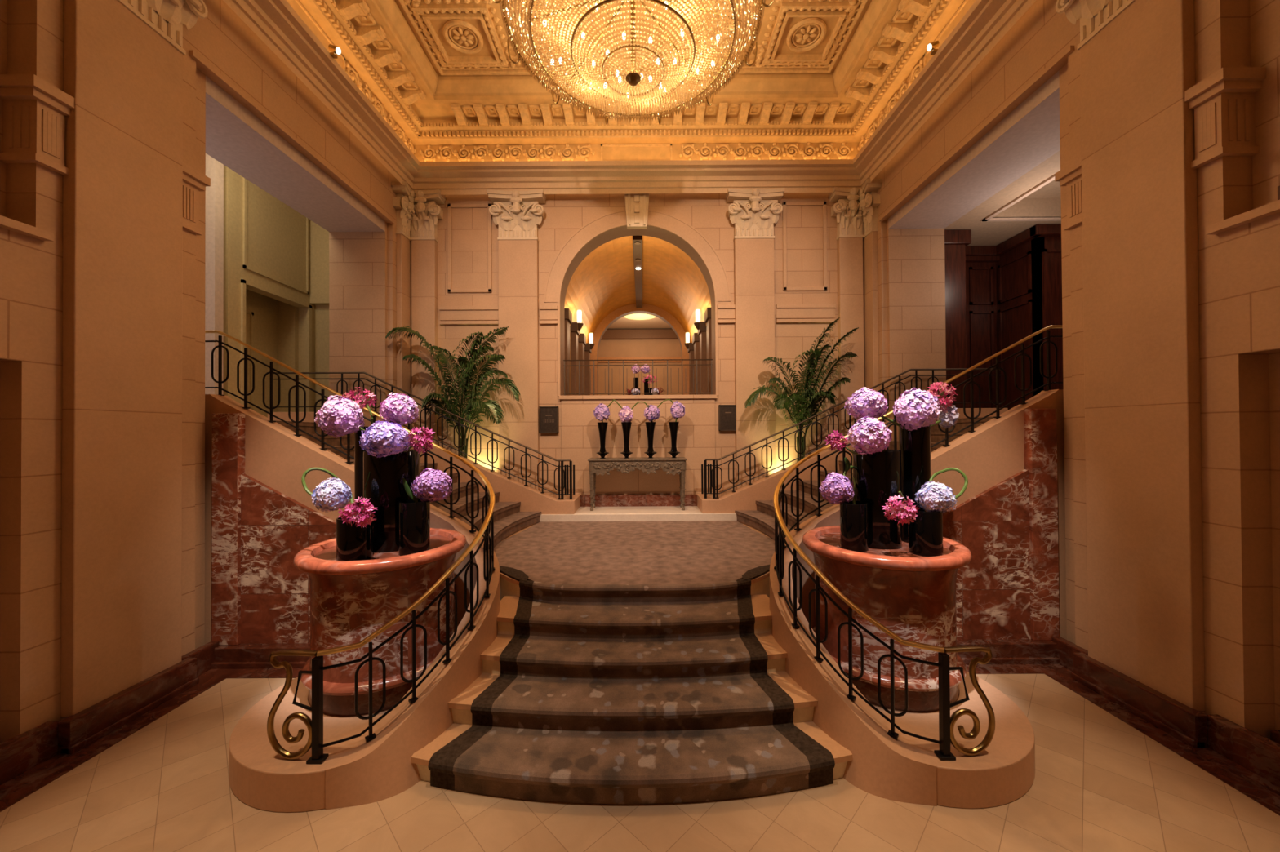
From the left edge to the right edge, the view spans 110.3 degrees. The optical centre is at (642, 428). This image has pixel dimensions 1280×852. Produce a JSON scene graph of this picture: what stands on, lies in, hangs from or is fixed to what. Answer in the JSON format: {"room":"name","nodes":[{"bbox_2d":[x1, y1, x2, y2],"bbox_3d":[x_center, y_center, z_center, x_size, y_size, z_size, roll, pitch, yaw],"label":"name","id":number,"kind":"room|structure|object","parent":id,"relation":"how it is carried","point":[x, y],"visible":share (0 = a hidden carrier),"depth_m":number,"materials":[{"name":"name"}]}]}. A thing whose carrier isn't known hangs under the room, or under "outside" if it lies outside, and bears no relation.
{"room":"historic interior","nodes":[
{"label":"historic interior","id":0,"kind":"room"},
{"bbox_2d":[0,0,399,743],"bbox_3d":[-5.006,-1.853,2.265,1.190,8.600,12.500,0,0,0],"label":"wall","id":1,"kind":"structure","parent":0,"point":[244,108],"depth_m":3.44,"materials":[{"name":"paint"}]},
{"bbox_2d":[0,641,219,785],"bbox_3d":[-4.497,2.304,0.312,0.440,0.250,8.660,0,0,0],"label":"baseboard","id":2,"kind":"structure","parent":1,"relation":"attached to","point":[25,751],"depth_m":3.53,"materials":[{"name":"red stone"}]},
{"bbox_2d":[60,0,207,720],"bbox_3d":[-4.356,-1.009,3.853,0.280,6.928,1.114,0,0,0],"label":"pilaster","id":3,"kind":"object","parent":1,"relation":"attached to","point":[122,511],"visible":0.93,"depth_m":3.75,"materials":[{"name":"stone"}]},
{"bbox_2d":[0,668,302,812],"bbox_3d":[-3.486,2.419,0.281,2.420,0.006,8.600,0,0,0],"label":"baseboard","id":4,"kind":"structure","parent":1,"relation":"attached to","point":[30,781],"depth_m":3.47,"materials":[{"name":"red stone"}]},
{"bbox_2d":[391,181,416,431],"bbox_3d":[-4.358,-1.424,8.302,0.280,6.028,0.653,0,0,0],"label":"pilaster","id":5,"kind":"object","parent":1,"relation":"attached to","point":[403,201],"visible":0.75,"depth_m":8.19,"materials":[{"name":"stone"}]},
{"bbox_2d":[204,153,223,395],"bbox_3d":[-8.045,-2.571,7.331,2.120,5.050,0.180,0,0,0],"label":"wall","id":6,"kind":"structure","parent":0,"point":[214,253],"depth_m":7.28,"materials":[{"name":"paint"}]},
{"bbox_2d":[223,164,328,417],"bbox_3d":[-7.355,-2.565,8.571,3.500,5.050,2.300,0,0,0],"label":"wall","id":7,"kind":"structure","parent":0,"point":[276,258],"depth_m":8.74,"materials":[{"name":"beige paint"}]},
{"bbox_2d":[395,0,871,75],"bbox_3d":[-0.120,-5.256,1.766,11.000,1.620,11.450,0,0,0],"label":"ceiling","id":8,"kind":"structure","parent":0,"point":[427,19],"depth_m":6.68,"materials":[{"name":"paint"}]},
{"bbox_2d":[442,18,483,54],"bbox_3d":[-2.704,-5.880,6.707,0.570,0.085,0.570,0,0,0],"label":"ceiling medallion","id":9,"kind":"object","parent":8,"relation":"attached to","point":[451,24],"visible":0.99,"depth_m":6.68,"materials":[{"name":"paint"}]},
{"bbox_2d":[492,0,774,124],"bbox_3d":[-0.119,-4.988,5.239,3.246,1.900,3.246,0,-1,-31],"label":"chandelier","id":10,"kind":"object","parent":8,"relation":"hanging from","point":[526,54],"visible":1,"depth_m":5.25,"materials":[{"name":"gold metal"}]},
{"bbox_2d":[786,17,826,52],"bbox_3d":[2.456,-5.909,6.707,0.570,0.085,0.570,0,0,0],"label":"ceiling medallion","id":11,"kind":"object","parent":8,"relation":"attached to","point":[815,21],"visible":0.99,"depth_m":6.68,"materials":[{"name":"paint"}]},
{"bbox_2d":[564,235,711,347],"bbox_3d":[-0.108,-3.199,11.585,3.200,1.600,5.180,0,0,0],"label":"ceiling","id":12,"kind":"structure","parent":0,"point":[603,282],"depth_m":10.97,"materials":[{"name":"beige paint"}]},
{"bbox_2d":[632,235,642,307],"bbox_3d":[-0.113,-3.911,11.631,0.200,0.155,5.000,0,0,0],"label":"ridge beam","id":13,"kind":"structure","parent":12,"relation":"attached to","point":[637,240],"depth_m":10.66,"materials":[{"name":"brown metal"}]},
{"bbox_2d":[564,307,711,395],"bbox_3d":[-0.105,-2.560,14.606,6.400,5.050,11.230,0,0,0],"label":"wall","id":14,"kind":"structure","parent":0,"point":[640,344],"depth_m":19.86,"materials":[{"name":"stone"}]},
{"bbox_2d":[577,310,583,330],"bbox_3d":[-1.545,-2.626,10.821,0.200,0.480,0.195,0,0,0],"label":"wall sconce","id":15,"kind":"object","parent":14,"relation":"attached to","point":[580,324],"visible":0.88,"depth_m":10.77,"materials":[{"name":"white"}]},
{"bbox_2d":[589,333,594,349],"bbox_3d":[-1.545,-2.607,13.321,0.200,0.480,0.195,0,0,0],"label":"wall sconce","id":16,"kind":"object","parent":14,"relation":"attached to","point":[591,335],"visible":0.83,"depth_m":13.28,"materials":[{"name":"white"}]},
{"bbox_2d":[684,332,689,349],"bbox_3d":[1.335,-2.623,13.321,0.200,0.480,0.195,0,0,0],"label":"wall sconce","id":17,"kind":"object","parent":14,"relation":"attached to","point":[687,334],"visible":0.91,"depth_m":13.27,"materials":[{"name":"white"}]},
{"bbox_2d":[693,309,700,329],"bbox_3d":[1.335,-2.643,10.821,0.200,0.480,0.195,0,0,0],"label":"wall sconce","id":18,"kind":"object","parent":14,"relation":"attached to","point":[696,323],"visible":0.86,"depth_m":10.77,"materials":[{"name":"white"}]},
{"bbox_2d":[539,506,737,521],"bbox_3d":[-0.079,1.964,8.055,3.400,1.000,0.800,0,0,0],"label":"floor","id":19,"kind":"structure","parent":0,"point":[641,513],"depth_m":7.66,"materials":[{"name":"white stone"}]},
{"bbox_2d":[587,457,686,511],"bbox_3d":[-0.099,1.002,8.112,1.760,0.925,0.440,0,0,0],"label":"console table","id":20,"kind":"object","parent":19,"relation":"on","point":[597,466],"visible":1,"depth_m":7.92,"materials":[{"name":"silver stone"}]},
{"bbox_2d":[595,422,608,458],"bbox_3d":[-0.732,0.215,8.099,0.240,0.655,0.240,0,0,0],"label":"vase","id":21,"kind":"object","parent":20,"relation":"on","point":[602,426],"visible":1,"depth_m":8.05,"materials":[{"name":"black glass"}]},
{"bbox_2d":[593,399,622,422],"bbox_3d":[-0.628,-0.252,8.100,0.546,0.549,0.285,0,0,0],"label":"hydrangea","id":22,"kind":"object","parent":21,"relation":"in","point":[602,412],"visible":1,"depth_m":8.02,"materials":[{"name":"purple plant"}]},
{"bbox_2d":[620,422,632,458],"bbox_3d":[-0.298,0.213,8.099,0.240,0.655,0.240,0,0,0],"label":"vase","id":23,"kind":"object","parent":20,"relation":"on","point":[626,426],"visible":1,"depth_m":8.05,"materials":[{"name":"black glass"}]},
{"bbox_2d":[617,401,648,422],"bbox_3d":[-0.168,-0.235,8.098,0.572,0.510,0.278,0,0,0],"label":"hydrangea","id":24,"kind":"object","parent":23,"relation":"in","point":[626,415],"visible":0.97,"depth_m":8.04,"materials":[{"name":"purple plant"}]},
{"bbox_2d":[644,422,657,458],"bbox_3d":[0.137,0.210,8.099,0.240,0.655,0.240,0,0,0],"label":"vase","id":25,"kind":"object","parent":20,"relation":"on","point":[650,426],"visible":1,"depth_m":8.05,"materials":[{"name":"black glass"}]},
{"bbox_2d":[644,399,674,422],"bbox_3d":[0.297,-0.256,8.103,0.570,0.549,0.302,0,0,0],"label":"hydrangea","id":26,"kind":"object","parent":25,"relation":"in","point":[651,413],"visible":0.99,"depth_m":8.04,"materials":[{"name":"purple plant"}]},
{"bbox_2d":[667,422,680,457],"bbox_3d":[0.561,0.208,8.099,0.240,0.655,0.240,0,0,0],"label":"vase","id":27,"kind":"object","parent":20,"relation":"on","point":[673,426],"visible":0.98,"depth_m":8.05,"materials":[{"name":"black glass"}]},
{"bbox_2d":[670,400,684,422],"bbox_3d":[0.633,-0.247,8.108,0.276,0.530,0.284,0,0,0],"label":"hydrangea","id":28,"kind":"object","parent":27,"relation":"in","point":[677,411],"visible":1,"depth_m":8.02,"materials":[{"name":"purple plant"}]},
{"bbox_2d":[590,303,688,395],"bbox_3d":[-0.105,-2.562,14.321,4.800,5.050,0.300,0,0,0],"label":"arch","id":29,"kind":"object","parent":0,"point":[620,313],"depth_m":14.18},
{"bbox_2d":[607,316,671,329],"bbox_3d":[-0.116,-4.513,17.361,6.400,0.100,5.750,0,0,0],"label":"ceiling","id":30,"kind":"structure","parent":0,"point":[623,323],"depth_m":19.06,"materials":[{"name":"paint"}]},
{"bbox_2d":[624,313,655,319],"bbox_3d":[-0.116,-4.423,17.335,1.400,0.060,1.400,0,0,0],"label":"oval ceiling light","id":31,"kind":"object","parent":30,"relation":"attached to","point":[636,316],"visible":0.52,"depth_m":17.55,"materials":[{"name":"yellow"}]},
{"bbox_2d":[0,674,1279,851],"bbox_3d":[-0.076,2.503,0.355,19.000,0.200,8.750,0,0,0],"label":"floor","id":32,"kind":"structure","parent":0,"point":[1100,784],"depth_m":2.79,"materials":[{"name":"tile"}]},
{"bbox_2d":[204,394,500,813],"bbox_3d":[-3.521,1.033,3.897,4.327,2.836,2.130,0,0,0],"label":"wall","id":33,"kind":"structure","parent":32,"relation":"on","point":[260,514],"depth_m":4.65,"materials":[{"name":"stone"}]},
{"bbox_2d":[204,330,495,764],"bbox_3d":[-3.496,0.554,3.915,4.182,3.291,2.002,0,0,0],"label":"stair railing","id":34,"kind":"object","parent":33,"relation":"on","point":[315,726],"visible":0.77,"depth_m":3.49,"materials":[{"name":"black metal"}]},
{"bbox_2d":[293,528,466,715],"bbox_3d":[-2.271,1.604,3.958,1.314,1.181,1.314,0,0,0],"label":"planter","id":35,"kind":"object","parent":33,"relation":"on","point":[350,601],"visible":0.66,"depth_m":3.47,"materials":[{"name":"red stone"}]},
{"bbox_2d":[336,515,373,560],"bbox_3d":[-2.335,0.887,3.613,0.250,0.340,0.250,0,0,0],"label":"vase","id":36,"kind":"object","parent":35,"relation":"on","point":[353,543],"visible":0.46,"depth_m":3.51,"materials":[{"name":"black glass"}]},
{"bbox_2d":[301,467,355,515],"bbox_3d":[-2.511,0.564,3.655,0.394,0.489,0.374,-1,-1,34],"label":"hydrangea","id":37,"kind":"object","parent":36,"relation":"in","point":[331,495],"visible":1,"depth_m":3.52,"materials":[{"name":"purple plant"}]},
{"bbox_2d":[338,496,377,528],"bbox_3d":[-2.204,0.669,3.478,0.303,0.285,0.247,0,0,0],"label":"cluster","id":38,"kind":"object","parent":36,"relation":"in","point":[362,519],"visible":0.99,"depth_m":3.42,"materials":[{"name":"pink plant"}]},
{"bbox_2d":[354,426,371,513],"bbox_3d":[-2.573,0.523,4.196,0.240,1.080,0.240,0,0,0],"label":"vase","id":39,"kind":"object","parent":35,"relation":"on","point":[358,452],"visible":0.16,"depth_m":4.08,"materials":[{"name":"black glass"}]},
{"bbox_2d":[314,395,367,438],"bbox_3d":[-2.703,-0.106,4.003,0.372,0.386,0.404,0,0,0],"label":"hydrangea","id":40,"kind":"object","parent":39,"relation":"in","point":[343,416],"visible":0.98,"depth_m":3.89,"materials":[{"name":"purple plant"}]},
{"bbox_2d":[342,386,377,425],"bbox_3d":[-2.623,-0.161,4.130,0.317,0.457,0.206,0,0,0],"label":"cluster","id":41,"kind":"object","parent":39,"relation":"in","point":[361,398],"visible":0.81,"depth_m":4.11,"materials":[{"name":"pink plant"}]},
{"bbox_2d":[379,392,418,426],"bbox_3d":[-2.301,-0.130,4.103,0.434,0.404,0.329,0,0,-14],"label":"hydrangea","id":42,"kind":"object","parent":39,"relation":"in","point":[401,410],"visible":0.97,"depth_m":4.03,"materials":[{"name":"purple plant"}]},
{"bbox_2d":[363,449,420,552],"bbox_3d":[-2.256,0.628,4.015,0.450,0.863,0.450,0,0,0],"label":"vase","id":43,"kind":"object","parent":35,"relation":"on","point":[383,483],"visible":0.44,"depth_m":3.81,"materials":[{"name":"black glass"}]},
{"bbox_2d":[359,420,410,457],"bbox_3d":[-2.162,0.120,3.750,0.379,0.374,0.390,0,0,18],"label":"hydrangea","id":44,"kind":"object","parent":43,"relation":"in","point":[391,438],"visible":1,"depth_m":3.64,"materials":[{"name":"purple plant"}]},
{"bbox_2d":[403,426,434,453],"bbox_3d":[-2.002,0.136,3.898,0.465,0.316,0.204,-1,-1,32],"label":"cluster","id":45,"kind":"object","parent":43,"relation":"in","point":[422,440],"visible":0.98,"depth_m":3.80,"materials":[{"name":"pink plant"}]},
{"bbox_2d":[398,498,430,555],"bbox_3d":[-1.945,0.836,3.794,0.240,0.440,0.240,0,0,0],"label":"vase","id":46,"kind":"object","parent":35,"relation":"on","point":[414,518],"visible":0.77,"depth_m":3.69,"materials":[{"name":"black glass"}]},
{"bbox_2d":[402,478,417,502],"bbox_3d":[-1.981,0.529,3.796,0.135,0.218,0.010,0,0,0],"label":"leaf blade","id":47,"kind":"object","parent":46,"relation":"in","point":[406,487],"visible":0.97,"depth_m":3.79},
{"bbox_2d":[410,468,453,502],"bbox_3d":[-1.831,0.523,3.858,0.345,0.368,0.315,0,0,0],"label":"hydrangea","id":48,"kind":"object","parent":46,"relation":"in","point":[432,485],"visible":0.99,"depth_m":3.77,"materials":[{"name":"purple plant"}]},
{"bbox_2d":[411,522,852,782],"bbox_3d":[-0.078,2.017,5.279,4.700,0.850,4.810,0,0,0],"label":"staircase","id":49,"kind":"structure","parent":32,"relation":"on","point":[804,703],"depth_m":3.72,"materials":[{"name":"stone"}]},
{"bbox_2d":[427,520,835,804],"bbox_3d":[-0.078,2.014,5.246,3.920,0.887,4.807,0,0,0],"label":"carpet","id":50,"kind":"object","parent":49,"relation":"on","point":[633,668],"visible":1,"depth_m":3.62,"materials":[{"name":"carpet"}]},
{"bbox_2d":[769,389,1066,808],"bbox_3d":[3.352,0.994,3.897,4.327,2.836,2.130,0,0,0],"label":"wall","id":51,"kind":"structure","parent":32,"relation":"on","point":[1011,596],"depth_m":4.65,"materials":[{"name":"stone"}]},
{"bbox_2d":[802,525,972,711],"bbox_3d":[2.119,1.579,3.968,1.314,1.181,1.314,0,0,0],"label":"planter","id":52,"kind":"object","parent":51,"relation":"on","point":[913,596],"visible":0.69,"depth_m":3.47,"materials":[{"name":"red stone"}]},
{"bbox_2d":[840,500,868,552],"bbox_3d":[1.815,0.835,3.833,0.220,0.400,0.220,0,0,0],"label":"vase","id":53,"kind":"object","parent":52,"relation":"on","point":[854,518],"visible":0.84,"depth_m":3.74,"materials":[{"name":"black glass"}]},
{"bbox_2d":[818,457,856,505],"bbox_3d":[1.742,0.488,3.918,0.381,0.469,0.294,0,0,0],"label":"hydrangea","id":54,"kind":"object","parent":53,"relation":"in","point":[837,488],"depth_m":3.85,"materials":[{"name":"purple plant"}]},
{"bbox_2d":[852,449,902,549],"bbox_3d":[2.094,0.613,3.995,0.390,0.842,0.390,0,0,0],"label":"vase","id":55,"kind":"object","parent":52,"relation":"on","point":[877,476],"visible":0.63,"depth_m":3.82,"materials":[{"name":"black glass"}]},
{"bbox_2d":[824,430,860,455],"bbox_3d":[1.866,0.137,3.988,0.491,0.253,0.180,0,0,0],"label":"cluster","id":56,"kind":"object","parent":55,"relation":"in","point":[834,442],"visible":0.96,"depth_m":3.95,"materials":[{"name":"pink plant"}]},
{"bbox_2d":[846,416,892,455],"bbox_3d":[1.948,0.087,3.779,0.400,0.394,0.322,0,0,0],"label":"hydrangea","id":57,"kind":"object","parent":55,"relation":"in","point":[870,435],"visible":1,"depth_m":3.69,"materials":[{"name":"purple plant"}]},
{"bbox_2d":[898,422,930,542],"bbox_3d":[2.498,0.473,4.096,0.250,1.120,0.250,0,0,0],"label":"vase","id":58,"kind":"object","parent":52,"relation":"on","point":[914,445],"visible":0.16,"depth_m":4.00,"materials":[{"name":"black glass"}]},
{"bbox_2d":[844,386,904,428],"bbox_3d":[2.164,-0.167,4.064,0.617,0.424,0.337,0,0,0],"label":"hydrangea","id":59,"kind":"object","parent":58,"relation":"in","point":[868,402],"visible":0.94,"depth_m":3.97,"materials":[{"name":"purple plant"}]},
{"bbox_2d":[892,387,939,431],"bbox_3d":[2.403,-0.167,3.925,0.364,0.378,0.366,0,0,0],"label":"hydrangea","id":60,"kind":"object","parent":58,"relation":"in","point":[916,409],"visible":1,"depth_m":3.82,"materials":[{"name":"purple plant"}]},
{"bbox_2d":[926,382,957,410],"bbox_3d":[2.714,-0.199,4.098,0.392,0.473,0.241,0,-1,-30],"label":"flower","id":61,"kind":"object","parent":58,"relation":"in","point":[935,386],"visible":0.8,"depth_m":4.08,"materials":[{"name":"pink plant"}]},
{"bbox_2d":[930,403,959,428],"bbox_3d":[2.714,-0.095,4.139,0.398,0.274,0.177,0,0,0],"label":"hydrangea","id":62,"kind":"object","parent":58,"relation":"in","point":[948,418],"visible":0.84,"depth_m":4.10,"materials":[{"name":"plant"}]},
{"bbox_2d":[908,506,942,556],"bbox_3d":[2.335,0.851,3.683,0.240,0.360,0.240,0,0,0],"label":"vase","id":63,"kind":"object","parent":52,"relation":"on","point":[926,533],"visible":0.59,"depth_m":3.58,"materials":[{"name":"black glass"}]},
{"bbox_2d":[882,491,919,525],"bbox_3d":[2.134,0.632,3.545,0.437,0.259,0.230,0,0,-7],"label":"cluster","id":64,"kind":"object","parent":63,"relation":"in","point":[895,511],"visible":1,"depth_m":3.48,"materials":[{"name":"pink plant"}]},
{"bbox_2d":[914,467,968,512],"bbox_3d":[2.450,0.543,3.686,0.413,0.426,0.291,0,-1,-37],"label":"hydrangea","id":65,"kind":"object","parent":63,"relation":"in","point":[934,496],"visible":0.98,"depth_m":3.59,"materials":[{"name":"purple plant"}]},
{"bbox_2d":[773,325,1063,760],"bbox_3d":[3.322,0.515,3.915,4.182,3.291,2.002,0,0,0],"label":"stair railing","id":66,"kind":"object","parent":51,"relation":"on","point":[946,722],"visible":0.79,"depth_m":3.46,"materials":[{"name":"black metal"}]},
{"bbox_2d":[437,192,864,498],"bbox_3d":[-0.101,-1.831,8.715,11.000,8.600,0.540,0,0,0],"label":"wall","id":67,"kind":"structure","parent":0,"point":[572,226],"depth_m":8.51,"materials":[{"name":"stone"}]},
{"bbox_2d":[407,189,445,444],"bbox_3d":[-4.138,-1.425,8.362,0.751,6.028,0.300,0,0,0],"label":"pilaster","id":68,"kind":"object","parent":67,"relation":"attached to","point":[424,238],"visible":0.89,"depth_m":8.40,"materials":[{"name":"stone"}]},
{"bbox_2d":[486,189,546,490],"bbox_3d":[-2.358,-1.435,8.372,1.045,6.028,0.280,0,0,0],"label":"pilaster","id":69,"kind":"object","parent":67,"relation":"attached to","point":[517,215],"visible":0.95,"depth_m":8.41,"materials":[{"name":"stone"}]},
{"bbox_2d":[539,406,558,433],"bbox_3d":[-1.783,-0.166,8.464,0.352,0.503,0.075,0,0,0],"label":"wall plaque","id":70,"kind":"object","parent":67,"relation":"attached to","point":[548,415],"visible":1,"depth_m":8.44,"materials":[{"name":"brown metal"}]},
{"bbox_2d":[624,193,648,229],"bbox_3d":[-0.114,-4.163,8.458,0.476,0.700,0.150,0,0,0],"label":"keystone","id":71,"kind":"object","parent":67,"relation":"attached to","point":[637,205],"visible":0.87,"depth_m":8.41,"materials":[{"name":"stone"}]},
{"bbox_2d":[563,359,712,395],"bbox_3d":[-0.096,-0.985,8.728,3.030,0.729,0.036,0,0,0],"label":"balcony railing","id":72,"kind":"object","parent":67,"relation":"attached to","point":[652,360],"visible":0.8,"depth_m":8.72,"materials":[{"name":"brown metal"}]},
{"bbox_2d":[580,494,697,506],"bbox_3d":[-0.082,1.362,8.425,2.600,0.210,0.070,0,0,0],"label":"baseboard","id":73,"kind":"structure","parent":67,"relation":"attached to","point":[602,500],"depth_m":8.39,"materials":[{"name":"red stone"}]},
{"bbox_2d":[718,404,736,431],"bbox_3d":[1.618,-0.202,8.464,0.354,0.493,0.075,0,0,0],"label":"wall plaque","id":74,"kind":"object","parent":67,"relation":"attached to","point":[726,413],"visible":0.92,"depth_m":8.44,"materials":[{"name":"brown metal"}]},
{"bbox_2d":[725,187,784,489],"bbox_3d":[2.122,-1.460,8.372,1.045,6.028,0.280,0,0,0],"label":"pilaster","id":75,"kind":"object","parent":67,"relation":"attached to","point":[753,213],"visible":0.99,"depth_m":8.41,"materials":[{"name":"stone"}]},
{"bbox_2d":[828,186,866,439],"bbox_3d":[3.942,-1.471,8.362,0.751,6.028,0.300,0,0,0],"label":"pilaster","id":76,"kind":"object","parent":67,"relation":"attached to","point":[850,236],"visible":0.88,"depth_m":8.40,"materials":[{"name":"stone"}]},
{"bbox_2d":[944,150,1061,245],"bbox_3d":[7.238,-3.781,6.530,3.700,0.420,7.000,0,0,0],"label":"ceiling","id":77,"kind":"structure","parent":0,"point":[1034,198],"depth_m":7.58,"materials":[{"name":"paint"}]},
{"bbox_2d":[874,0,1279,739],"bbox_3d":[4.804,-1.910,2.265,1.190,8.600,12.500,0,0,0],"label":"wall","id":78,"kind":"structure","parent":0,"point":[1020,106],"depth_m":3.41,"materials":[{"name":"paint"}]},
{"bbox_2d":[222,0,1035,195],"bbox_3d":[-0.120,-5.292,4.792,8.800,1.740,7.500,0,0,0],"label":"trim","id":79,"kind":"structure","parent":78,"relation":"attached to","point":[452,135],"depth_m":7.57,"materials":[{"name":"paint"}]},
{"bbox_2d":[328,44,341,58],"bbox_3d":[-4.005,-4.908,5.789,0.136,0.152,0.090,0,0,0],"label":"spotlight","id":80,"kind":"object","parent":79,"relation":"on","point":[335,50],"visible":1,"depth_m":5.77,"materials":[{"name":"gold metal"}]},
{"bbox_2d":[926,40,939,54],"bbox_3d":[3.768,-4.952,5.789,0.136,0.152,0.090,0,0,0],"label":"spotlight","id":81,"kind":"object","parent":79,"relation":"on","point":[931,46],"visible":1,"depth_m":5.77,"materials":[{"name":"gold metal"}]},
{"bbox_2d":[857,178,881,421],"bbox_3d":[4.162,-1.473,8.302,0.280,6.028,0.653,0,0,0],"label":"pilaster","id":82,"kind":"object","parent":78,"relation":"attached to","point":[872,200],"visible":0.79,"depth_m":8.17,"materials":[{"name":"stone"}]},
{"bbox_2d":[965,664,1279,815],"bbox_3d":[3.334,2.380,0.281,2.420,0.006,8.600,0,0,0],"label":"baseboard","id":83,"kind":"structure","parent":78,"relation":"attached to","point":[1256,788],"depth_m":3.38,"materials":[{"name":"red stone"}]},
{"bbox_2d":[1055,0,1204,714],"bbox_3d":[4.164,-1.058,3.853,0.280,6.928,1.114,0,0,0],"label":"pilaster","id":84,"kind":"object","parent":78,"relation":"attached to","point":[1144,566],"visible":0.86,"depth_m":3.75,"materials":[{"name":"stone"}]},
{"bbox_2d":[1052,636,1279,787],"bbox_3d":[4.343,2.252,0.312,0.440,0.250,8.660,0,0,0],"label":"baseboard","id":85,"kind":"structure","parent":78,"relation":"attached to","point":[1259,754],"depth_m":3.46,"materials":[{"name":"red stone"}]},
{"bbox_3d":[-8.289,0.238,8.249,7.600,0.550,10.500,0,0,0],"label":"floor","id":86,"kind":"structure","parent":0,"visible":0},
{"bbox_2d":[267,412,580,514],"bbox_3d":[-3.834,1.096,8.077,5.300,2.780,0.770,0,0,0],"label":"parapet","id":87,"kind":"object","parent":86,"relation":"on","point":[531,500],"visible":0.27,"depth_m":7.69,"materials":[{"name":"stone"}]},
{"bbox_2d":[273,372,574,499],"bbox_3d":[-3.844,0.126,7.819,5.291,2.256,0.052,0,0,0],"label":"stair railing","id":88,"kind":"object","parent":87,"relation":"on","point":[566,471],"visible":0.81,"depth_m":7.81,"materials":[{"name":"brown metal"}]},
{"bbox_3d":[-2.929,1.906,8.205,3.100,1.150,0.560,0,0,0],"label":"trim","id":89,"kind":"structure","parent":87,"relation":"attached to","visible":0},
{"bbox_2d":[385,325,520,458],"bbox_3d":[-3.369,-0.262,8.070,2.274,3.190,1.000,0,0,0],"label":"potted palm","id":90,"kind":"object","parent":89,"relation":"on","point":[464,362],"visible":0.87,"depth_m":7.99,"materials":[{"name":"green plant"}]},
{"bbox_3d":[8.111,0.143,8.249,7.600,0.550,10.500,0,0,0],"label":"floor","id":91,"kind":"structure","parent":0,"visible":0},
{"bbox_2d":[696,408,1008,513],"bbox_3d":[3.666,1.052,8.077,5.300,2.780,0.770,0,0,0],"label":"parapet","id":92,"kind":"object","parent":91,"relation":"on","point":[744,498],"visible":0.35,"depth_m":7.69,"materials":[{"name":"stone"}]},
{"bbox_2d":[701,368,1003,498],"bbox_3d":[3.665,0.082,7.819,5.291,2.256,0.052,0,0,0],"label":"stair railing","id":93,"kind":"object","parent":92,"relation":"on","point":[712,471],"visible":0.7,"depth_m":7.81,"materials":[{"name":"brown metal"}]},
{"bbox_3d":[2.771,1.874,8.205,3.100,1.150,0.560,0,0,0],"label":"trim","id":94,"kind":"structure","parent":92,"relation":"attached to","visible":0},
{"bbox_2d":[743,317,858,462],"bbox_3d":[2.871,-0.350,8.041,2.118,3.292,0.957,0,0,0],"label":"potted palm","id":95,"kind":"object","parent":94,"relation":"on","point":[813,397],"visible":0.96,"depth_m":7.96,"materials":[{"name":"green plant"}]},
{"bbox_3d":[-0.090,0.068,14.985,4.800,0.200,12.030,0,0,0],"label":"floor","id":96,"kind":"structure","parent":0,"visible":0},
{"bbox_3d":[-0.122,-0.400,10.103,0.840,0.660,0.840,0,0,0],"label":"round table","id":97,"kind":"object","parent":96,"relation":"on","visible":0},
{"bbox_2d":[633,377,637,388],"bbox_3d":[-0.159,-0.940,10.108,0.100,0.420,0.100,0,0,0],"label":"vase","id":98,"kind":"object","parent":97,"relation":"on","point":[636,379],"visible":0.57,"depth_m":10.06,"materials":[{"name":"black glass"}]},
{"bbox_2d":[631,364,639,373],"bbox_3d":[-0.163,-1.355,10.110,0.211,0.218,0.200,0,0,0],"label":"hydrangea","id":99,"kind":"object","parent":98,"relation":"in","point":[633,366],"visible":0.88,"depth_m":10.06,"materials":[{"name":"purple plant"}]},
{"bbox_2d":[644,378,648,395],"bbox_3d":[0.075,-0.931,10.108,0.100,0.400,0.100,0,0,0],"label":"vase","id":100,"kind":"object","parent":97,"relation":"on","point":[646,383],"visible":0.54,"depth_m":10.06,"materials":[{"name":"black glass"}]},
{"bbox_2d":[640,364,649,373],"bbox_3d":[0.057,-1.353,10.111,0.230,0.226,0.212,0,0,0],"label":"hydrangea","id":101,"kind":"object","parent":100,"relation":"in","point":[645,369],"visible":0.88,"depth_m":10.05,"materials":[{"name":"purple plant"}]},
{"bbox_2d":[640,373,657,382],"bbox_3d":[0.143,-1.115,10.017,0.383,0.218,0.214,0,0,0],"label":"cluster","id":102,"kind":"object","parent":100,"relation":"in","point":[646,377],"visible":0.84,"depth_m":9.99,"materials":[{"name":"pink plant"}]},
{"bbox_3d":[-3.668,0.770,6.204,4.035,1.700,3.000,0,0,0],"label":"staircase","id":103,"kind":"structure","parent":0,"visible":0},
{"bbox_2d":[273,420,541,547],"bbox_3d":[-3.651,0.752,6.205,4.070,1.700,3.000,0,0,0],"label":"carpet","id":104,"kind":"object","parent":103,"relation":"on","point":[508,519],"visible":0.23,"depth_m":6.71,"materials":[{"name":"carpet"}]},
{"bbox_3d":[3.497,0.729,6.204,4.035,1.700,3.000,0,0,0],"label":"staircase","id":105,"kind":"structure","parent":0,"visible":0},
{"bbox_2d":[734,417,993,540],"bbox_3d":[3.479,0.711,6.205,4.070,1.700,3.000,0,0,0],"label":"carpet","id":106,"kind":"object","parent":105,"relation":"on","point":[762,519],"visible":0.16,"depth_m":6.82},
{"bbox_3d":[7.249,-1.943,3.065,3.700,3.550,0.100,0,0,0],"label":"wall","id":107,"kind":"structure","parent":0,"visible":0},
{"bbox_2d":[944,223,1063,409],"bbox_3d":[7.239,-1.870,5.989,3.720,3.450,5.950,0,0,0],"label":"wood panelling","id":108,"kind":"object","parent":107,"relation":"attached to","point":[998,296],"visible":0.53,"depth_m":8.15,"materials":[{"name":"brown wood"}]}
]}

